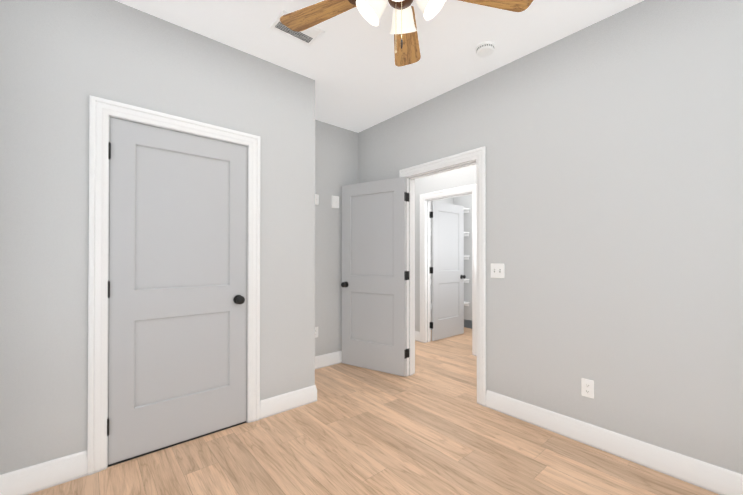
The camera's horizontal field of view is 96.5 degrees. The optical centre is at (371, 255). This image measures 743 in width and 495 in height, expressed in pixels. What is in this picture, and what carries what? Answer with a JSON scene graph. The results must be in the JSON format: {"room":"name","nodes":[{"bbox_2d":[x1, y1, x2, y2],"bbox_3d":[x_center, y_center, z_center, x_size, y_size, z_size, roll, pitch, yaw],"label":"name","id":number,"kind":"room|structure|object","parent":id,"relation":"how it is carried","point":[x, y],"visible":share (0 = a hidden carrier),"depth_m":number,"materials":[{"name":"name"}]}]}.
{"room":"empty bedroom","nodes":[
{"label":"empty bedroom","id":0,"kind":"room"},
{"bbox_2d":[0,0,314,474],"bbox_3d":[-1.284,-0.135,2.228,2.004,2.740,0.120,0,-1,-40],"label":"wall","id":1,"kind":"structure","parent":0,"point":[52,64],"depth_m":1.85,"materials":[{"name":"grey paint"}]},
{"bbox_2d":[0,450,86,494],"bbox_3d":[-0.784,1.156,0.592,0.414,0.137,3.004,0,-1,-40],"label":"baseboard","id":2,"kind":"structure","parent":1,"relation":"attached to","point":[41,476],"depth_m":1.75,"materials":[{"name":"white paint"}]},
{"bbox_2d":[87,95,259,475],"bbox_3d":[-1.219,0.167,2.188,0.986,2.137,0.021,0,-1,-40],"label":"trim","id":3,"kind":"structure","parent":1,"relation":"attached to","point":[101,110],"depth_m":1.92,"materials":[{"name":"white paint"}]},
{"bbox_2d":[107,117,246,464],"bbox_3d":[-1.244,0.207,2.210,0.810,2.032,0.172,0,-1,-40],"label":"closet door","id":4,"kind":"structure","parent":1,"relation":"in","point":[177,289],"depth_m":2.16,"materials":[{"name":"grey paint"}]},
{"bbox_2d":[260,351,341,418],"bbox_3d":[-0.502,1.174,3.260,1.506,0.137,0.722,0,-1,-40],"label":"baseboard","id":5,"kind":"structure","parent":1,"relation":"attached to","point":[275,405],"depth_m":2.70,"materials":[{"name":"white paint"}]},
{"bbox_2d":[315,120,357,355],"bbox_3d":[-1.308,-0.128,3.135,3.146,2.740,0.120,0,-1,-40],"label":"wall","id":6,"kind":"structure","parent":0,"point":[336,158],"depth_m":3.77,"materials":[{"name":"grey paint"}]},
{"bbox_2d":[315,327,317,337],"bbox_3d":[-0.614,0.845,3.636,0.071,0.116,0.008,0,-1,-40],"label":"outlet","id":7,"kind":"object","parent":6,"relation":"attached to","point":[316,331],"visible":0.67,"depth_m":3.64,"materials":[{"name":"white plastic"}]},
{"bbox_2d":[315,194,318,204],"bbox_3d":[-0.610,-0.615,3.641,0.071,0.116,0.020,0,-1,-40],"label":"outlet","id":8,"kind":"object","parent":6,"relation":"attached to","point":[316,199],"visible":0.54,"depth_m":3.64,"materials":[{"name":"white plastic"}]},
{"bbox_2d":[332,195,338,207],"bbox_3d":[-0.412,-0.614,3.810,0.095,0.140,0.020,0,-1,-40],"label":"door chime","id":9,"kind":"object","parent":6,"relation":"attached to","point":[335,201],"visible":1,"depth_m":3.80,"materials":[{"name":"white plastic"}]},
{"bbox_2d":[29,327,718,494],"bbox_3d":[0.632,1.289,2.796,6.030,0.100,5.360,0,-1,-40],"label":"floor","id":10,"kind":"structure","parent":0,"point":[431,426],"depth_m":2.06,"materials":[{"name":"brown wood"}]},
{"bbox_2d":[108,421,246,466],"bbox_3d":[-1.244,1.235,2.209,0.806,0.001,0.046,0,-1,-40],"label":"threshold","id":11,"kind":"object","parent":10,"relation":"on","point":[128,459],"visible":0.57,"depth_m":2.16,"materials":[{"name":"grey"}]},
{"bbox_2d":[115,0,643,132],"bbox_3d":[0.632,-1.550,2.815,6.030,0.100,5.360,0,-1,-40],"label":"ceiling","id":12,"kind":"structure","parent":0,"point":[345,61],"depth_m":2.33,"materials":[{"name":"white paint"}]},
{"bbox_2d":[269,10,324,46],"bbox_3d":[-0.492,-1.500,2.207,0.300,0.009,0.205,0,-1,-40],"label":"ceiling vent","id":13,"kind":"object","parent":12,"relation":"in","point":[309,37],"visible":0.75,"depth_m":2.23,"materials":[{"name":"grey metal"}]},
{"bbox_2d":[280,0,532,66],"bbox_3d":[0.113,-1.208,1.462,1.255,0.604,1.284,0,-1,-40],"label":"ceiling fan","id":14,"kind":"object","parent":12,"relation":"hanging from","point":[406,41],"visible":1,"depth_m":1.63,"materials":[{"name":"brown wood"}]},
{"bbox_2d":[475,41,494,56],"bbox_3d":[0.823,-1.481,2.399,0.136,0.045,0.136,0,-1,-40],"label":"smoke detector","id":15,"kind":"object","parent":12,"relation":"attached to","point":[485,49],"visible":1,"depth_m":2.37,"materials":[{"name":"white plastic"}]},
{"bbox_2d":[431,198,452,329],"bbox_3d":[0.975,-0.111,5.647,1.220,2.740,0.120,0,-1,-40],"label":"wall","id":16,"kind":"structure","parent":0,"point":[449,200],"depth_m":5.83,"materials":[{"name":"grey paint"}]},
{"bbox_2d":[431,208,469,308],"bbox_3d":[1.132,0.033,5.478,1.200,1.690,0.340,0,-1,-40],"label":"closet shelf","id":17,"kind":"object","parent":16,"relation":"attached to","point":[466,210],"visible":0.12,"depth_m":5.74,"materials":[{"name":"white paint"}]},
{"bbox_2d":[415,165,475,331],"bbox_3d":[1.724,-0.124,3.737,0.120,2.740,4.760,0,-1,-40],"label":"wall","id":18,"kind":"structure","parent":0,"point":[459,177],"depth_m":4.73,"materials":[{"name":"grey paint"}]},
{"bbox_2d":[415,331,419,341],"bbox_3d":[0.418,1.187,5.155,0.015,0.137,0.892,0,-1,-40],"label":"baseboard","id":19,"kind":"structure","parent":18,"relation":"attached to","point":[417,335],"depth_m":4.85,"materials":[{"name":"white paint"}]},
{"bbox_2d":[431,201,465,340],"bbox_3d":[1.172,0.227,5.067,0.770,2.032,0.172,0,-1,-40],"label":"door","id":20,"kind":"structure","parent":18,"relation":"in","point":[448,276],"depth_m":5.04,"materials":[{"name":"grey paint"}]},
{"bbox_2d":[420,184,476,355],"bbox_3d":[1.057,0.183,4.500,0.141,2.137,0.946,0,-1,-40],"label":"door frame","id":21,"kind":"structure","parent":18,"relation":"attached to","point":[452,191],"depth_m":4.76,"materials":[{"name":"white paint"}]},
{"bbox_2d":[453,194,471,328],"bbox_3d":[2.108,-0.113,5.352,0.120,2.740,2.040,0,-1,-40],"label":"wall","id":22,"kind":"structure","parent":0,"point":[465,201],"depth_m":5.77,"materials":[{"name":"grey paint"}]},
{"bbox_2d":[358,0,742,473],"bbox_3d":[1.125,-0.132,2.615,0.120,2.740,3.830,0,-1,-40],"label":"wall","id":23,"kind":"structure","parent":0,"point":[613,144],"depth_m":2.05,"materials":[{"name":"grey paint"}]},
{"bbox_2d":[341,177,406,375],"bbox_3d":[-0.008,0.217,3.592,0.332,2.032,0.776,0,-1,-40],"label":"bedroom door","id":24,"kind":"structure","parent":23,"relation":"in","point":[374,277],"depth_m":3.57,"materials":[{"name":"grey paint"}]},
{"bbox_2d":[399,146,486,406],"bbox_3d":[0.663,0.173,3.138,0.141,2.137,0.986,0,-1,-40],"label":"door frame","id":25,"kind":"structure","parent":23,"relation":"attached to","point":[478,155],"depth_m":2.88,"materials":[{"name":"white paint"}]},
{"bbox_2d":[491,263,503,277],"bbox_3d":[1.002,0.123,2.650,0.019,0.116,0.116,0,-1,-40],"label":"switch plate","id":26,"kind":"object","parent":23,"relation":"attached to","point":[497,270],"visible":1,"depth_m":2.65,"materials":[{"name":"white plastic"}]},
{"bbox_2d":[581,378,593,398],"bbox_3d":[1.414,0.870,2.170,0.008,0.116,0.071,0,-1,-40],"label":"electrical outlet plate","id":27,"kind":"object","parent":23,"relation":"attached to","point":[587,387],"visible":1,"depth_m":2.17,"materials":[{"name":"white plastic"}]},
{"bbox_2d":[486,389,742,494],"bbox_3d":[0.489,1.159,1.020,2.906,0.137,2.002,0,-1,-40],"label":"baseboard","id":28,"kind":"structure","parent":23,"relation":"attached to","point":[707,476],"depth_m":2.00,"materials":[{"name":"white paint"}]}
]}

